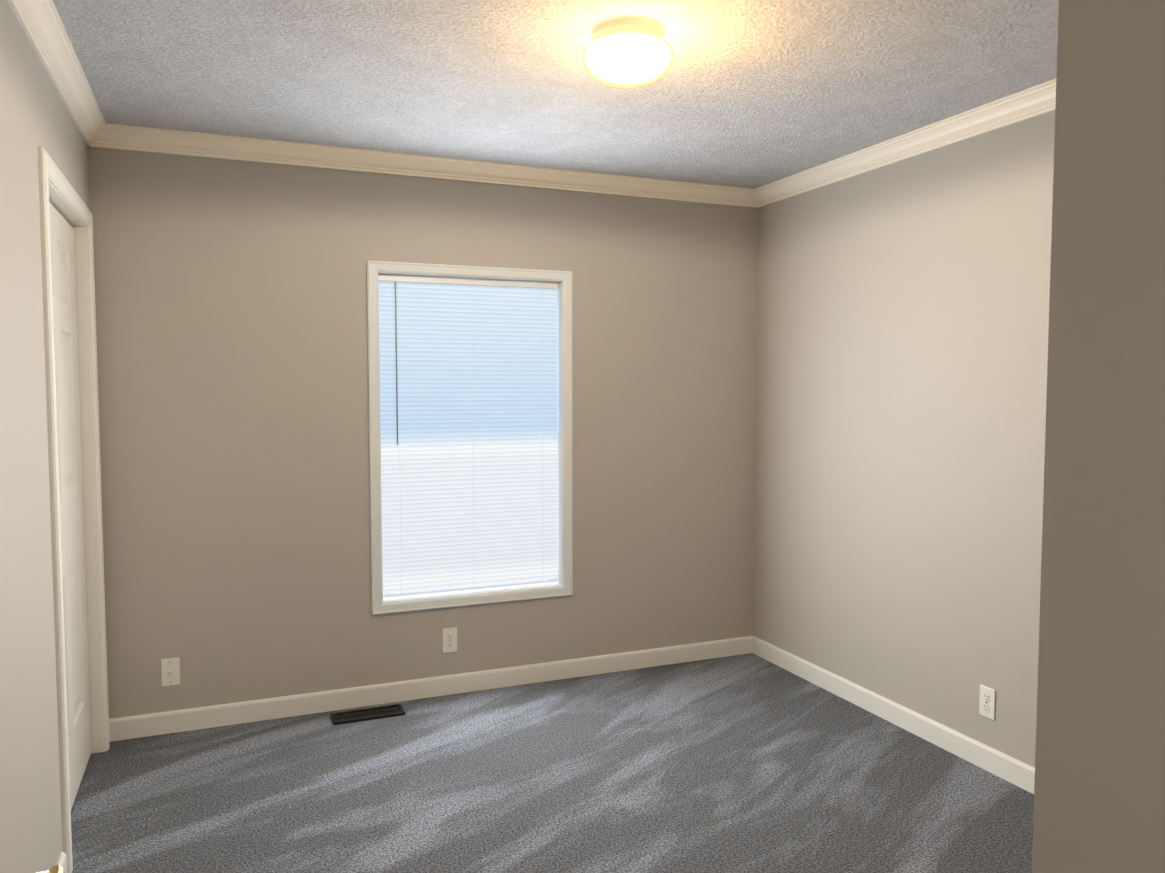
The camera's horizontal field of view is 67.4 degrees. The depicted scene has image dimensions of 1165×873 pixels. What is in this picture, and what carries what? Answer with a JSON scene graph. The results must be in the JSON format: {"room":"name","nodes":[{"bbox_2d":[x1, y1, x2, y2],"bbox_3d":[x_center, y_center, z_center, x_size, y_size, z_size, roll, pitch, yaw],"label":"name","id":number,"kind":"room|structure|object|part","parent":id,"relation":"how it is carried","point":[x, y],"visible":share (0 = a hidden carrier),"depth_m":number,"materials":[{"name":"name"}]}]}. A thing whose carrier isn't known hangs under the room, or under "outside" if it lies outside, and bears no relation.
{"room":"empty bedroom","nodes":[
{"label":"empty bedroom","id":0,"kind":"room"},
{"bbox_2d":[0,0,85,872],"bbox_3d":[-0.919,0.165,0.885,0.120,2.450,5.370,-1,4,-23],"label":"wall","id":1,"kind":"structure","parent":0,"point":[31,838],"depth_m":2.20,"materials":[{"name":"beige paint"}]},
{"bbox_2d":[7,0,110,148],"bbox_3d":[-1.187,-1.071,1.710,0.072,0.078,3.710,-1,4,-23],"label":"crown molding","id":2,"kind":"structure","parent":1,"relation":"attached to","point":[40,22],"depth_m":2.64,"materials":[{"name":"white wood"}]},
{"bbox_2d":[57,852,66,872],"bbox_3d":[-0.964,1.320,1.349,0.100,0.090,2.615,-1,4,-23],"label":"baseboard","id":3,"kind":"structure","parent":1,"relation":"attached to","point":[62,861],"depth_m":2.51,"materials":[{"name":"white wood"}]},
{"bbox_2d":[49,202,91,808],"bbox_3d":[-1.770,0.247,2.949,0.123,2.020,0.878,-1,4,-23],"label":"closet door","id":4,"kind":"structure","parent":1,"relation":"in","point":[70,465],"depth_m":3.11,"materials":[{"name":"beige wood"}]},
{"bbox_2d":[38,147,109,872],"bbox_3d":[-1.708,0.214,2.973,0.018,2.108,1.012,-1,4,-23],"label":"trim","id":5,"kind":"structure","parent":1,"relation":"attached to","point":[50,171],"depth_m":2.55,"materials":[{"name":"white wood"}]},
{"bbox_2d":[49,181,103,753],"bbox_3d":[-1.775,0.238,2.956,0.120,2.062,0.902,-1,4,-23],"label":"door frame","id":6,"kind":"structure","parent":1,"relation":"attached to","point":[84,354],"depth_m":3.36,"materials":[{"name":"white wood"}]},
{"bbox_2d":[84,141,89,209],"bbox_3d":[-1.967,0.017,3.407,0.120,2.450,0.100,-1,4,-23],"label":"wall","id":7,"kind":"structure","parent":0,"point":[86,173],"depth_m":3.37,"materials":[{"name":"beige paint"}]},
{"bbox_2d":[88,147,757,718],"bbox_3d":[-0.527,-0.025,4.122,3.330,2.450,0.120,-1,4,-23],"label":"wall","id":8,"kind":"structure","parent":0,"point":[232,333],"depth_m":3.83,"materials":[{"name":"beige paint"}]},
{"bbox_2d":[161,657,179,686],"bbox_3d":[-1.708,0.977,3.622,0.070,0.115,0.006,-1,4,-23],"label":"outlet","id":9,"kind":"object","parent":8,"relation":"attached to","point":[167,666],"visible":1,"depth_m":3.62,"materials":[{"name":"white plastic"}]},
{"bbox_2d":[109,636,752,741],"bbox_3d":[-0.514,1.158,4.121,3.060,0.090,0.020,-1,4,-23],"label":"baseboard","id":10,"kind":"structure","parent":8,"relation":"attached to","point":[152,724],"depth_m":4.00,"materials":[{"name":"white wood"}]},
{"bbox_2d":[111,124,754,207],"bbox_3d":[-0.490,-1.203,3.964,2.910,0.078,0.072,-1,4,-23],"label":"crown molding","id":11,"kind":"structure","parent":8,"relation":"attached to","point":[123,137],"depth_m":3.85,"materials":[{"name":"white wood"}]},
{"bbox_2d":[442,627,456,652],"bbox_3d":[-0.618,0.950,4.072,0.070,0.115,0.008,-1,4,-23],"label":"outlet","id":12,"kind":"object","parent":8,"relation":"attached to","point":[445,640],"depth_m":4.07,"materials":[{"name":"white plastic"}]},
{"bbox_3d":[-0.617,0.950,4.070,0.027,0.067,0.002,-1,4,-23],"label":"electrical outlet face by the back window","id":13,"kind":"part","parent":12,"relation":"part of","materials":[{"name":"white plastic"}]},
{"bbox_2d":[367,260,572,614],"bbox_3d":[-0.521,0.001,4.118,0.969,1.576,0.136,-1,4,-23],"label":"window","id":14,"kind":"structure","parent":8,"relation":"in","point":[374,268],"depth_m":4.08,"materials":[{"name":"white wood"}]},
{"bbox_2d":[378,275,557,288],"bbox_3d":[-0.518,-0.719,4.069,0.861,0.026,0.026,-1,4,-23],"label":"blind headrail","id":15,"kind":"object","parent":14,"relation":"attached to","point":[432,280],"visible":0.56,"depth_m":4.05,"materials":[{"name":"white plastic"}]},
{"bbox_2d":[394,281,397,444],"bbox_3d":[-0.838,-0.330,3.935,0.009,0.735,0.009,-1,4,-23],"label":"blind wand","id":16,"kind":"object","parent":15,"relation":"hanging from","point":[395,285],"visible":0.98,"depth_m":3.93,"materials":[{"name":"grey plastic"}]},
{"bbox_2d":[397,281,401,594],"bbox_3d":[-0.830,0.016,3.967,0.002,1.428,0.002,-1,4,-23],"label":"blind cord","id":17,"kind":"object","parent":15,"relation":"hanging from","point":[397,281],"depth_m":3.97,"materials":[{"name":"white plastic"}]},
{"bbox_2d":[378,281,557,599],"bbox_3d":[-0.518,0.015,4.112,0.855,1.444,0.022,-1,4,-23],"label":"window blind slats","id":18,"kind":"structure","parent":15,"relation":"hanging from","point":[494,406],"depth_m":4.10,"materials":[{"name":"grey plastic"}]},
{"bbox_2d":[542,434,542,574],"bbox_3d":[-0.195,0.000,4.230,0.002,1.428,0.002,-1,4,-23],"label":"blind cord","id":19,"kind":"object","parent":15,"relation":"hanging from","point":[542,434],"depth_m":4.25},
{"bbox_2d":[383,583,561,602],"bbox_3d":[-0.524,0.743,4.169,0.869,0.012,0.120,-1,4,-23],"label":"sill","id":20,"kind":"structure","parent":8,"relation":"on","point":[467,593],"depth_m":4.12,"materials":[{"name":"white wood"}]},
{"bbox_2d":[71,653,1033,872],"bbox_3d":[0.092,1.410,1.432,4.310,0.100,5.710,-1,4,-23],"label":"floor","id":21,"kind":"structure","parent":0,"point":[748,763],"depth_m":3.11,"materials":[{"name":"carpet"}]},
{"bbox_2d":[331,704,405,724],"bbox_3d":[-0.938,1.214,3.821,0.308,0.014,0.115,-1,4,-23],"label":"air vent register","id":22,"kind":"object","parent":21,"relation":"on","point":[351,716],"visible":1,"depth_m":3.81,"materials":[{"name":"black metal"}]},
{"bbox_2d":[53,0,1058,188],"bbox_3d":[0.092,-1.135,1.283,4.310,0.100,5.710,-1,4,-23],"label":"ceiling","id":23,"kind":"structure","parent":0,"point":[752,94],"depth_m":2.85,"materials":[{"name":"white paint"}]},
{"bbox_2d":[582,15,673,88],"bbox_3d":[0.129,-1.082,2.490,0.260,0.153,0.260,-1,4,-23],"label":"dome ceiling light","id":24,"kind":"object","parent":23,"relation":"attached to","point":[626,60],"depth_m":2.41,"materials":[{"name":"white glass"}]},
{"bbox_3d":[0.129,-1.133,2.487,0.212,0.050,0.212,-1,4,-23],"label":"ceiling light base","id":25,"kind":"part","parent":24,"relation":"part of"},
{"bbox_2d":[753,110,1054,767],"bbox_3d":[1.624,0.034,3.128,0.120,2.450,3.370,-1,4,-23],"label":"wall","id":26,"kind":"structure","parent":0,"point":[902,345],"depth_m":3.59,"materials":[{"name":"beige paint"}]},
{"bbox_2d":[753,636,1034,793],"bbox_3d":[1.562,1.213,3.171,0.013,0.090,3.370,-1,4,-23],"label":"baseboard","id":27,"kind":"structure","parent":26,"relation":"attached to","point":[1014,771],"depth_m":3.64,"materials":[{"name":"white wood"}]},
{"bbox_2d":[755,78,1055,207],"bbox_3d":[1.536,-1.148,3.022,0.072,0.078,3.370,-1,4,-23],"label":"crown molding","id":28,"kind":"structure","parent":26,"relation":"attached to","point":[1040,99],"depth_m":3.47,"materials":[{"name":"white wood"}]},
{"bbox_2d":[979,685,995,719],"bbox_3d":[1.517,0.997,3.275,0.008,0.115,0.070,-1,4,-23],"label":"outlet","id":29,"kind":"object","parent":26,"relation":"attached to","point":[990,714],"depth_m":3.27,"materials":[{"name":"white plastic"}]},
{"bbox_3d":[1.515,0.997,3.274,0.002,0.067,0.027,-1,4,-23],"label":"electrical outlet face on the right wall","id":30,"kind":"part","parent":29,"relation":"part of","materials":[{"name":"white plastic"}]},
{"bbox_2d":[1032,0,1164,872],"bbox_3d":[1.777,0.203,0.235,2.060,2.450,2.100,-1,4,-23],"label":"wall block","id":31,"kind":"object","parent":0,"point":[1099,795],"depth_m":0.74,"materials":[{"name":"beige paint"}]},
{"bbox_3d":[-0.316,0.408,0.082,0.018,2.060,0.120,-1,4,-23],"label":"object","id":32,"kind":"object","parent":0,"visible":0},
{"bbox_2d":[0,865,64,872],"bbox_3d":[-0.457,0.390,0.513,0.177,2.020,0.762,-1,4,-23],"label":"door","id":33,"kind":"structure","parent":32,"relation":"attached to","point":[57,869],"depth_m":0.84,"materials":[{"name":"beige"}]}
]}

